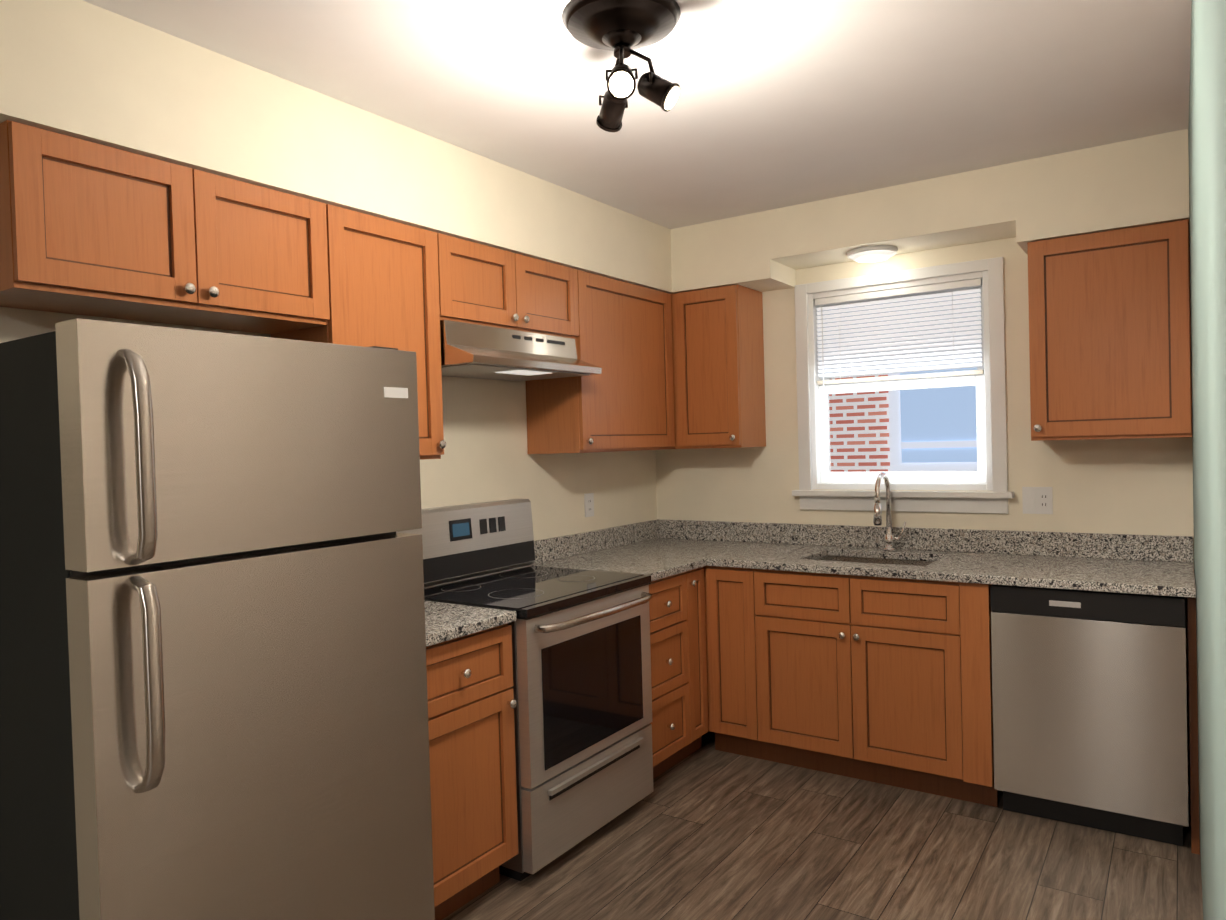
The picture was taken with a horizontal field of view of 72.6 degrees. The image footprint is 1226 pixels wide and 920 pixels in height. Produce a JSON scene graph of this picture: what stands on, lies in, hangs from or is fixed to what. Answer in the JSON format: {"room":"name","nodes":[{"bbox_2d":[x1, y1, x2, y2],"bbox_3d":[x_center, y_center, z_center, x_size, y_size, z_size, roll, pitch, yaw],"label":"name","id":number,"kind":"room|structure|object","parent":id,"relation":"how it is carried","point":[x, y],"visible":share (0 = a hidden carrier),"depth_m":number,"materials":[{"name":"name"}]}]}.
{"room":"kitchen","nodes":[
{"label":"kitchen","id":0,"kind":"room"},
{"bbox_2d":[0,307,656,540],"bbox_3d":[-1.776,0.200,1.816,0.120,2.520,7.240,-1,1,34],"label":"wall","id":1,"kind":"structure","parent":0,"point":[486,457],"depth_m":3.66,"materials":[{"name":"paint"}]},
{"bbox_2d":[0,120,329,333],"bbox_3d":[-1.206,-0.580,2.259,0.341,0.370,0.823,-1,1,34],"label":"upper cabinet","id":2,"kind":"object","parent":1,"relation":"attached to","point":[88,228],"visible":1,"depth_m":2.11,"materials":[{"name":"brown wood"}]},
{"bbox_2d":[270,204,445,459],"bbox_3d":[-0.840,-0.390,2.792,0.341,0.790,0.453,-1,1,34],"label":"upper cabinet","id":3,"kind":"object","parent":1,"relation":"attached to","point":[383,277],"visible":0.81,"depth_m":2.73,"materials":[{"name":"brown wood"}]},
{"bbox_2d":[437,233,578,339],"bbox_3d":[-0.490,-0.653,3.311,0.341,0.305,0.810,-1,1,34],"label":"upper cabinet","id":4,"kind":"object","parent":1,"relation":"attached to","point":[481,284],"visible":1,"depth_m":3.19,"materials":[{"name":"brown wood"}]},
{"bbox_2d":[440,320,601,380],"bbox_3d":[-0.448,-0.416,3.263,0.458,0.165,0.756,-1,1,34],"label":"range hood","id":5,"kind":"object","parent":4,"relation":"attached to","point":[470,350],"visible":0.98,"depth_m":3.13,"materials":[{"name":"silver metal"}]},
{"bbox_2d":[584,493,593,516],"bbox_3d":[-0.117,0.223,4.137,0.007,0.116,0.072,-1,1,34],"label":"outlet","id":6,"kind":"object","parent":1,"relation":"attached to","point":[589,503],"visible":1,"depth_m":4.13,"materials":[{"name":"white plastic"}]},
{"bbox_2d":[525,270,674,453],"bbox_3d":[0.057,-0.441,4.108,0.341,0.790,1.106,-1,1,34],"label":"upper cabinet","id":7,"kind":"object","parent":1,"relation":"attached to","point":[623,400],"visible":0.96,"depth_m":3.80,"materials":[{"name":"brown wood"}]},
{"bbox_2d":[83,0,1191,228],"bbox_3d":[0.137,-1.119,0.463,4.840,0.060,7.240,-1,1,34],"label":"ceiling","id":8,"kind":"structure","parent":0,"point":[785,102],"depth_m":2.51,"materials":[{"name":"paint"}]},
{"bbox_2d":[0,0,1188,293],"bbox_3d":[0.316,-0.976,2.615,2.467,0.317,3.249,-1,1,34],"label":"soffit bulkhead","id":9,"kind":"object","parent":8,"relation":"attached to","point":[84,70],"visible":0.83,"depth_m":3.00,"materials":[{"name":"paint"}]},
{"bbox_2d":[847,245,897,262],"bbox_3d":[1.181,-0.933,3.802,0.224,0.038,0.224,-1,1,34],"label":"recessed light","id":10,"kind":"object","parent":9,"relation":"attached to","point":[870,254],"visible":1,"depth_m":3.74,"materials":[{"name":"white glass"}]},
{"bbox_2d":[562,0,680,131],"bbox_3d":[0.024,-0.991,2.106,0.300,0.250,0.300,-1,1,34],"label":"spotlight fixture","id":11,"kind":"object","parent":8,"relation":"attached to","point":[622,29],"visible":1,"depth_m":2.06,"materials":[{"name":"black metal"}]},
{"bbox_2d":[442,731,1202,919],"bbox_3d":[0.210,1.459,0.512,4.840,0.060,7.240,-1,1,34],"label":"floor","id":12,"kind":"structure","parent":0,"point":[706,831],"depth_m":2.83,"materials":[{"name":"wood"}]},
{"bbox_2d":[0,318,434,919],"bbox_3d":[-1.003,0.575,2.085,0.787,1.717,0.830,-1,1,34],"label":"fridge","id":13,"kind":"object","parent":12,"relation":"on","point":[212,664],"visible":1,"depth_m":1.77,"materials":[{"name":"silver metal"}]},
{"bbox_2d":[426,624,517,919],"bbox_3d":[-0.705,0.974,2.704,0.627,0.878,0.463,-1,1,34],"label":"base cabinet","id":14,"kind":"object","parent":12,"relation":"on","point":[472,702],"depth_m":2.57,"materials":[{"name":"brown wood"}]},
{"bbox_2d":[424,600,516,646],"bbox_3d":[-0.712,0.464,2.686,0.650,0.134,0.466,-1,1,34],"label":"countertop","id":15,"kind":"structure","parent":14,"relation":"on","point":[444,622],"depth_m":2.60,"materials":[{"name":"stone"}]},
{"bbox_2d":[396,499,653,880],"bbox_3d":[-0.310,0.785,3.175,0.752,1.215,0.762,-1,1,34],"label":"range","id":16,"kind":"object","parent":12,"relation":"on","point":[581,658],"visible":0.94,"depth_m":3.01,"materials":[{"name":"silver metal"}]},
{"bbox_2d":[649,568,701,778],"bbox_3d":[-0.019,0.936,3.712,0.627,0.878,0.432,-1,1,34],"label":"base cabinet","id":17,"kind":"object","parent":12,"relation":"on","point":[676,723],"depth_m":3.60,"materials":[{"name":"brown wood"}]},
{"bbox_2d":[531,527,707,580],"bbox_3d":[0.005,0.424,3.736,0.653,0.134,0.530,-1,1,34],"label":"countertop","id":18,"kind":"structure","parent":17,"relation":"on","point":[657,554],"depth_m":3.96,"materials":[{"name":"stone"}]},
{"bbox_2d":[698,567,707,734],"bbox_3d":[0.122,0.928,3.920,0.627,0.878,0.166,-1,1,34],"label":"base cabinet","id":19,"kind":"object","parent":12,"relation":"on","point":[702,658],"depth_m":3.78,"materials":[{"name":"brown wood"}]},
{"bbox_2d":[703,566,826,763],"bbox_3d":[0.724,0.909,3.996,0.318,0.878,0.627,-1,1,34],"label":"base cabinet","id":20,"kind":"object","parent":12,"relation":"on","point":[764,628],"depth_m":3.66,"materials":[{"name":"brown wood"}]},
{"bbox_2d":[617,519,1195,597],"bbox_3d":[1.086,0.394,3.714,2.465,0.134,0.652,-1,1,34],"label":"countertop","id":21,"kind":"structure","parent":20,"relation":"on","point":[1161,565],"depth_m":3.53,"materials":[{"name":"stone"}]},
{"bbox_2d":[817,555,934,565],"bbox_3d":[1.152,0.556,3.691,0.564,0.190,0.394,-1,1,34],"label":"sink","id":22,"kind":"object","parent":21,"relation":"in","point":[879,560],"depth_m":3.86,"materials":[{"name":"silver metal"}]},
{"bbox_2d":[873,472,905,550],"bbox_3d":[1.257,0.238,3.800,0.110,0.367,0.222,-1,1,34],"label":"faucet","id":23,"kind":"object","parent":21,"relation":"on","point":[890,539],"visible":1,"depth_m":3.86,"materials":[{"name":"silver metal"}]},
{"bbox_2d":[990,584,1188,845],"bbox_3d":[1.847,0.895,3.218,0.602,0.872,0.612,-1,1,34],"label":"dishwasher","id":24,"kind":"object","parent":12,"relation":"on","point":[1089,693],"visible":0.96,"depth_m":2.96,"materials":[{"name":"silver metal"}]},
{"bbox_2d":[655,237,1193,790],"bbox_3d":[2.226,0.056,3.395,4.720,2.520,0.120,-1,1,34],"label":"wall","id":25,"kind":"structure","parent":0,"point":[1121,485],"depth_m":3.66,"materials":[{"name":"paint"}]},
{"bbox_2d":[671,284,765,448],"bbox_3d":[0.527,-0.457,4.250,0.373,0.790,0.341,-1,1,34],"label":"upper cabinet","id":26,"kind":"object","parent":25,"relation":"attached to","point":[718,366],"visible":1,"depth_m":4.14,"materials":[{"name":"brown wood"}]},
{"bbox_2d":[792,257,1013,513],"bbox_3d":[1.343,-0.320,3.947,1.006,1.121,0.174,-1,1,34],"label":"window","id":27,"kind":"structure","parent":25,"relation":"in","point":[984,486],"depth_m":3.89,"materials":[{"name":"white wood"}]},
{"bbox_2d":[815,278,983,407],"bbox_3d":[1.331,-0.533,3.934,0.764,0.538,0.039,-1,1,34],"label":"window blind","id":28,"kind":"object","parent":27,"relation":"attached to","point":[934,332],"visible":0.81,"depth_m":3.92,"materials":[{"name":"white plastic"}]},
{"bbox_2d":[1022,487,1052,513],"bbox_3d":[1.827,0.174,3.592,0.116,0.116,0.009,-1,1,34],"label":"outlet","id":29,"kind":"object","parent":25,"relation":"attached to","point":[1037,500],"visible":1,"depth_m":3.59,"materials":[{"name":"white plastic"}]},
{"bbox_2d":[1027,219,1191,440],"bbox_3d":[1.949,-0.479,3.282,0.530,0.790,0.341,-1,1,34],"label":"upper cabinet","id":30,"kind":"object","parent":25,"relation":"attached to","point":[1110,334],"visible":1,"depth_m":3.16,"materials":[{"name":"brown wood"}]},
{"bbox_2d":[1188,0,1225,919],"bbox_3d":[1.235,0.118,1.639,0.120,2.520,3.900,-1,1,34],"label":"wall","id":31,"kind":"structure","parent":0,"point":[1207,162],"depth_m":1.28,"materials":[{"name":"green paint"}]},
{"label":"outside","id":32,"kind":"structure","parent":0,"visible":0},
{"bbox_2d":[829,368,976,471],"bbox_3d":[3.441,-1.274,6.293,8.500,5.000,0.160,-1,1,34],"label":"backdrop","id":33,"kind":"structure","parent":32,"point":[931,429],"depth_m":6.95,"materials":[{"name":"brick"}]}
]}

